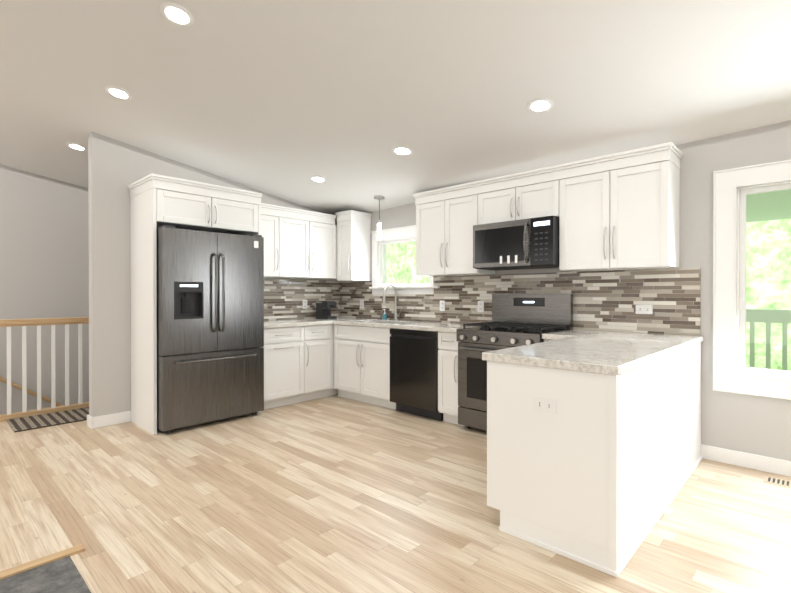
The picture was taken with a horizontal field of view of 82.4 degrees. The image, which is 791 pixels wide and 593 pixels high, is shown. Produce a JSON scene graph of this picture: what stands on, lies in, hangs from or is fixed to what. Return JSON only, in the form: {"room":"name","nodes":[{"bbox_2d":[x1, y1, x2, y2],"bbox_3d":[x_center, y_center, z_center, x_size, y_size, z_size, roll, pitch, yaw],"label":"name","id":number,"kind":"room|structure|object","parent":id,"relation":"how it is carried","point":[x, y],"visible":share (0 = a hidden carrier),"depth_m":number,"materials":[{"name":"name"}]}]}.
{"room":"kitchen","nodes":[
{"label":"kitchen","id":0,"kind":"room"},
{"bbox_2d":[0,164,88,414],"bbox_3d":[-5.102,0.135,4.773,0.140,5.650,8.140,0,0,43],"label":"wall","id":1,"kind":"structure","parent":0,"point":[44,246],"depth_m":5.52,"materials":[{"name":"grey paint"}]},
{"bbox_2d":[0,377,62,405],"bbox_3d":[-4.365,1.514,5.409,0.071,2.948,3.012,0,0,43],"label":"stair handrail","id":2,"kind":"object","parent":1,"relation":"attached to","point":[19,387],"visible":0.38,"depth_m":5.37,"materials":[{"name":"brown wood"}]},
{"bbox_2d":[88,131,336,416],"bbox_3d":[-1.821,-0.742,5.253,0.120,3.900,2.940,0,0,43],"label":"wall","id":3,"kind":"structure","parent":0,"point":[116,168],"depth_m":4.27,"materials":[{"name":"grey paint"}]},
{"bbox_2d":[89,411,130,428],"bbox_3d":[-2.676,1.160,4.252,0.016,0.105,0.329,0,0,43],"label":"baseboard","id":4,"kind":"structure","parent":3,"relation":"attached to","point":[122,417],"depth_m":4.23,"materials":[{"name":"white wood"}]},
{"bbox_2d":[261,207,284,277],"bbox_3d":[-1.571,-0.610,5.184,0.331,0.765,0.446,0,0,43],"label":"upper cabinet","id":5,"kind":"object","parent":3,"relation":"attached to","point":[272,218],"depth_m":5.15,"materials":[{"name":"white wood"}]},
{"bbox_2d":[264,279,339,319],"bbox_3d":[-1.307,0.034,5.706,0.011,0.501,1.560,0,0,43],"label":"tile backsplash","id":6,"kind":"structure","parent":3,"relation":"attached to","point":[283,298],"depth_m":5.75,"materials":[{"name":"tile"}]},
{"bbox_2d":[303,300,306,308],"bbox_3d":[-1.170,0.100,5.839,0.008,0.116,0.072,0,0,43],"label":"outlet","id":7,"kind":"object","parent":6,"relation":"attached to","point":[304,304],"visible":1,"depth_m":5.83,"materials":[{"name":"white plastic"}]},
{"bbox_2d":[285,211,336,278],"bbox_3d":[-1.189,-0.611,5.591,0.331,0.765,0.903,0,0,43],"label":"upper cabinet","id":8,"kind":"object","parent":3,"relation":"attached to","point":[300,244],"depth_m":5.51,"materials":[{"name":"white wood"}]},
{"bbox_2d":[0,394,790,592],"bbox_3d":[-0.959,1.287,0.980,9.000,0.120,8.000,0,0,43],"label":"floor","id":9,"kind":"structure","parent":0,"point":[334,494],"depth_m":2.52,"materials":[{"name":"brown wood"}]},
{"bbox_2d":[0,317,88,421],"bbox_3d":[-3.606,0.718,4.667,0.100,0.985,1.650,0,0,43],"label":"guard","id":10,"kind":"object","parent":9,"relation":"on","point":[8,324],"visible":0.52,"depth_m":4.62,"materials":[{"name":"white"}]},
{"bbox_2d":[0,544,90,592],"bbox_3d":[-0.977,1.237,-1.405,5.760,0.022,4.500,0,0,43],"label":"floor","id":11,"kind":"structure","parent":9,"relation":"on","point":[57,572],"depth_m":1.97,"materials":[{"name":"tile"}]},
{"bbox_2d":[6,407,88,431],"bbox_3d":[-3.198,1.204,4.628,0.540,0.012,1.150,0,0,43],"label":"doormat","id":12,"kind":"object","parent":9,"relation":"on","point":[43,420],"visible":0.46,"depth_m":4.40,"materials":[{"name":"fabric"}]},
{"bbox_2d":[128,173,261,434],"bbox_3d":[-1.978,0.069,4.527,0.644,2.283,1.070,0,0,43],"label":"tall cabinet","id":13,"kind":"object","parent":9,"relation":"on","point":[156,200],"visible":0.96,"depth_m":4.18,"materials":[{"name":"white wood"}]},
{"bbox_2d":[157,225,263,433],"bbox_3d":[-1.904,0.294,4.471,0.746,1.835,0.976,0,0,43],"label":"fridge","id":14,"kind":"object","parent":9,"relation":"on","point":[210,326],"visible":0.88,"depth_m":4.19,"materials":[{"name":"black metal"}]},
{"bbox_2d":[263,326,310,409],"bbox_3d":[-1.417,0.769,5.138,0.628,0.878,0.580,0,0,43],"label":"base cabinet","id":15,"kind":"object","parent":9,"relation":"on","point":[298,364],"depth_m":4.94,"materials":[{"name":"white wood"}]},
{"bbox_2d":[264,318,331,327],"bbox_3d":[-1.299,0.308,5.238,0.658,0.042,0.889,0,0,43],"label":"countertop","id":16,"kind":"structure","parent":15,"relation":"on","point":[307,321],"depth_m":5.15,"materials":[{"name":"beige stone"}]},
{"bbox_2d":[311,324,330,399],"bbox_3d":[-1.147,0.768,5.425,0.628,0.878,0.440,0,0,43],"label":"base cabinet","id":17,"kind":"object","parent":9,"relation":"on","point":[320,334],"depth_m":5.28,"materials":[{"name":"white wood"}]},
{"bbox_2d":[331,324,337,395],"bbox_3d":[-0.788,0.766,5.807,0.628,0.878,0.718,0,0,43],"label":"base cabinet","id":18,"kind":"object","parent":9,"relation":"on","point":[333,391],"depth_m":5.41,"materials":[{"name":"white wood"}]},
{"bbox_2d":[390,328,442,420],"bbox_3d":[0.375,0.773,4.748,0.620,0.874,0.618,0,0,43],"label":"dishwasher","id":19,"kind":"object","parent":9,"relation":"on","point":[413,372],"visible":0.71,"depth_m":4.51,"materials":[{"name":"black metal"}]},
{"bbox_2d":[438,332,464,425],"bbox_3d":[0.709,0.772,4.461,0.250,0.878,0.631,0,0,43],"label":"base cabinet","id":20,"kind":"object","parent":9,"relation":"on","point":[447,341],"depth_m":4.25,"materials":[{"name":"white wood"}]},
{"bbox_2d":[328,317,480,332],"bbox_3d":[-0.108,0.309,5.195,2.454,0.042,0.678,0,0,43],"label":"countertop","id":21,"kind":"structure","parent":20,"relation":"on","point":[368,322],"depth_m":4.84,"materials":[{"name":"beige stone"}]},
{"bbox_2d":[316,301,336,318],"bbox_3d":[-0.888,0.172,5.808,0.243,0.227,0.150,0,0,43],"label":"coffee maker","id":22,"kind":"object","parent":21,"relation":"on","point":[323,309],"visible":1,"depth_m":5.77,"materials":[{"name":"grey plastic"}]},
{"bbox_2d":[382,309,386,319],"bbox_3d":[-0.135,0.222,5.583,0.056,0.128,0.063,0,0,43],"label":"soap bottle","id":23,"kind":"object","parent":21,"relation":"on","point":[384,316],"visible":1,"depth_m":5.56,"materials":[{"name":"teal plastic"}]},
{"bbox_2d":[383,284,400,319],"bbox_3d":[-0.039,0.066,5.390,0.118,0.442,0.243,0,0,43],"label":"faucet","id":24,"kind":"object","parent":21,"relation":"on","point":[395,313],"visible":0.98,"depth_m":5.46,"materials":[{"name":"silver metal"}]},
{"bbox_2d":[456,294,572,430],"bbox_3d":[1.051,0.596,4.051,0.796,1.235,0.708,0,0,43],"label":"gas range","id":25,"kind":"object","parent":9,"relation":"on","point":[521,319],"visible":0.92,"depth_m":4.04,"materials":[{"name":"black metal"}]},
{"bbox_2d":[487,348,686,577],"bbox_3d":[1.171,0.780,2.665,0.656,0.878,1.304,0,0,43],"label":"base cabinet","id":26,"kind":"object","parent":9,"relation":"on","point":[596,471],"depth_m":2.20,"materials":[{"name":"white wood"}]},
{"bbox_2d":[533,396,556,413],"bbox_3d":[0.724,0.526,2.191,0.116,0.072,0.008,0,0,43],"label":"outlet","id":27,"kind":"object","parent":26,"relation":"attached to","point":[544,404],"visible":1,"depth_m":2.19,"materials":[{"name":"white plastic"}]},
{"bbox_2d":[542,329,587,336],"bbox_3d":[1.482,0.315,3.715,0.282,0.042,0.658,0,0,43],"label":"countertop","id":28,"kind":"structure","parent":26,"relation":"on","point":[560,333],"depth_m":3.70,"materials":[{"name":"beige stone"}]},
{"bbox_2d":[482,330,703,375],"bbox_3d":[1.386,0.319,2.905,0.688,0.042,1.968,0,0,43],"label":"countertop","id":29,"kind":"structure","parent":26,"relation":"on","point":[616,353],"depth_m":2.47,"materials":[{"name":"beige stone"}]},
{"bbox_2d":[687,343,700,474],"bbox_3d":[1.862,0.777,3.361,0.553,0.878,0.656,0,0,43],"label":"base cabinet","id":30,"kind":"object","parent":9,"relation":"on","point":[693,352],"depth_m":3.19,"materials":[{"name":"white wood"}]},
{"bbox_2d":[763,476,790,487],"bbox_3d":[2.575,1.215,2.901,0.320,0.006,0.130,0,0,43],"label":"floor vent","id":31,"kind":"object","parent":9,"relation":"in","point":[777,481],"visible":1,"depth_m":2.96,"materials":[{"name":"beige metal"}]},
{"bbox_2d":[0,0,790,217],"bbox_3d":[-1.323,-1.819,1.309,10.600,1.743,8.600,0,0,43],"label":"ceiling","id":32,"kind":"structure","parent":0,"point":[285,99],"depth_m":3.02,"materials":[{"name":"white paint"}]},
{"bbox_2d":[66,142,86,150],"bbox_3d":[-3.189,-1.498,4.518,0.176,0.032,0.175,0,0,43],"label":"recessed light","id":33,"kind":"object","parent":32,"relation":"in","point":[76,146],"visible":1,"depth_m":4.50,"materials":[{"name":"white"}]},
{"bbox_2d":[105,86,131,99],"bbox_3d":[-2.099,-1.542,3.424,0.176,0.032,0.175,0,0,43],"label":"recessed light","id":34,"kind":"object","parent":32,"relation":"in","point":[118,92],"visible":1,"depth_m":3.41,"materials":[{"name":"white"}]},
{"bbox_2d":[160,2,193,25],"bbox_3d":[-1.224,-1.580,2.534,0.176,0.032,0.175,0,0,43],"label":"recessed light","id":35,"kind":"object","parent":32,"relation":"in","point":[174,13],"visible":1,"depth_m":2.52,"materials":[{"name":"white"}]},
{"bbox_2d":[310,176,325,181],"bbox_3d":[-0.830,-1.258,4.843,0.176,0.032,0.175,0,0,43],"label":"recessed light","id":36,"kind":"object","parent":32,"relation":"in","point":[317,178],"visible":1,"depth_m":4.83,"materials":[{"name":"white"}]},
{"bbox_2d":[374,196,384,239],"bbox_3d":[-0.188,-0.911,5.255,0.124,0.498,0.124,0,0,43],"label":"pendant light","id":37,"kind":"object","parent":32,"relation":"hanging from","point":[379,198],"visible":0.98,"depth_m":5.24,"materials":[{"name":"white glass"}]},
{"bbox_2d":[392,146,411,154],"bbox_3d":[0.061,-1.289,3.996,0.176,0.032,0.175,0,0,43],"label":"recessed light","id":38,"kind":"object","parent":32,"relation":"in","point":[401,150],"visible":1,"depth_m":3.98,"materials":[{"name":"white"}]},
{"bbox_2d":[527,98,553,111],"bbox_3d":[0.999,-1.319,3.119,0.176,0.033,0.175,0,0,43],"label":"recessed light","id":39,"kind":"object","parent":32,"relation":"in","point":[540,105],"visible":1,"depth_m":3.10,"materials":[{"name":"white"}]},
{"bbox_2d":[340,120,790,460],"bbox_3d":[1.446,0.137,4.301,10.330,5.650,0.140,0,0,43],"label":"wall","id":40,"kind":"structure","parent":0,"point":[756,425],"depth_m":3.35,"materials":[{"name":"grey paint"}]},
{"bbox_2d":[335,214,370,280],"bbox_3d":[-0.537,-0.615,5.832,0.285,0.829,0.331,0,0,43],"label":"upper cabinet","id":41,"kind":"object","parent":40,"relation":"attached to","point":[353,230],"depth_m":5.72,"materials":[{"name":"white wood"}]},
{"bbox_2d":[369,225,439,293],"bbox_3d":[0.128,-0.433,5.502,1.121,0.815,0.190,0,0,43],"label":"window","id":42,"kind":"structure","parent":40,"relation":"in","point":[393,236],"depth_m":5.61,"materials":[{"name":"white wood"}]},
{"bbox_2d":[415,186,494,276],"bbox_3d":[0.619,-0.646,4.746,0.786,0.840,0.331,0,0,43],"label":"upper cabinet","id":43,"kind":"object","parent":40,"relation":"attached to","point":[445,220],"depth_m":4.61,"materials":[{"name":"white wood"}]},
{"bbox_2d":[475,166,558,224],"bbox_3d":[1.185,-0.871,4.187,0.804,0.384,0.369,0,0,43],"label":"upper cabinet","id":44,"kind":"object","parent":40,"relation":"attached to","point":[524,196],"depth_m":4.05,"materials":[{"name":"white wood"}]},
{"bbox_2d":[473,216,558,270],"bbox_3d":[1.146,-0.467,4.147,0.788,0.416,0.482,0,0,43],"label":"over-the-range microwave","id":45,"kind":"object","parent":44,"relation":"attached to","point":[531,243],"visible":0.98,"depth_m":3.97,"materials":[{"name":"black metal"}]},
{"bbox_2d":[340,267,700,335],"bbox_3d":[0.761,0.032,4.839,4.211,0.513,0.010,0,0,43],"label":"tile backsplash","id":46,"kind":"structure","parent":40,"relation":"attached to","point":[606,300],"depth_m":4.00,"materials":[{"name":"tile"}]},
{"bbox_2d":[360,300,363,307],"bbox_3d":[-0.446,0.099,5.960,0.072,0.116,0.008,0,0,43],"label":"outlet","id":47,"kind":"object","parent":46,"relation":"attached to","point":[361,301],"depth_m":5.95,"materials":[{"name":"white plastic"}]},
{"bbox_2d":[440,301,444,310],"bbox_3d":[0.524,0.103,5.050,0.072,0.116,0.008,0,0,43],"label":"outlet","id":48,"kind":"object","parent":46,"relation":"attached to","point":[442,303],"depth_m":5.04,"materials":[{"name":"white plastic"}]},
{"bbox_2d":[478,301,483,311],"bbox_3d":[0.888,0.105,4.707,0.072,0.116,0.008,0,0,43],"label":"outlet","id":49,"kind":"object","parent":46,"relation":"attached to","point":[480,303],"depth_m":4.70,"materials":[{"name":"white plastic"}]},
{"bbox_2d":[636,305,652,313],"bbox_3d":[2.010,0.105,3.653,0.124,0.074,0.008,0,0,43],"label":"outlet","id":50,"kind":"object","parent":46,"relation":"attached to","point":[644,309],"depth_m":3.65,"materials":[{"name":"white plastic"}]},
{"bbox_2d":[559,146,682,271],"bbox_3d":[1.787,-0.641,3.648,0.813,0.840,0.331,0,0,43],"label":"upper cabinet","id":51,"kind":"object","parent":40,"relation":"attached to","point":[618,211],"depth_m":3.48,"materials":[{"name":"white wood"}]},
{"bbox_2d":[701,444,790,476],"bbox_3d":[3.658,1.169,2.115,3.765,0.105,0.020,0,0,43],"label":"baseboard","id":52,"kind":"structure","parent":40,"relation":"attached to","point":[753,461],"depth_m":3.20,"materials":[{"name":"white wood"}]},
{"bbox_2d":[713,160,790,399],"bbox_3d":[2.959,-0.112,2.858,1.544,1.614,0.168,0,0,43],"label":"window","id":53,"kind":"structure","parent":40,"relation":"in","point":[729,268],"depth_m":3.25,"materials":[{"name":"white wood"}]},
{"bbox_2d":[746,190,790,221],"bbox_3d":[4.507,-0.893,3.136,6.000,0.100,2.358,0,0,43],"label":"soffit","id":54,"kind":"structure","parent":40,"relation":"attached to","point":[770,198],"depth_m":4.25,"materials":[{"name":"green wood"}]},
{"label":"outside","id":55,"kind":"structure","parent":0,"visible":0},
{"bbox_3d":[4.511,1.328,3.004,5.800,0.180,2.158,0,0,43],"label":"floor","id":56,"kind":"structure","parent":55,"visible":0},
{"bbox_2d":[746,309,790,369],"bbox_3d":[5.181,0.690,3.715,5.800,1.090,0.140,0,0,43],"label":"deck railing","id":57,"kind":"object","parent":56,"relation":"on","point":[771,317],"depth_m":4.82,"materials":[{"name":"green wood"}]},
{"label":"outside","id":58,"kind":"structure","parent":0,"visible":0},
{"bbox_2d":[386,219,790,370],"bbox_3d":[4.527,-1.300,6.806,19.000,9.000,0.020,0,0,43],"label":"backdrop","id":59,"kind":"structure","parent":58,"point":[762,286],"depth_m":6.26,"materials":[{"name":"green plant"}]}
]}

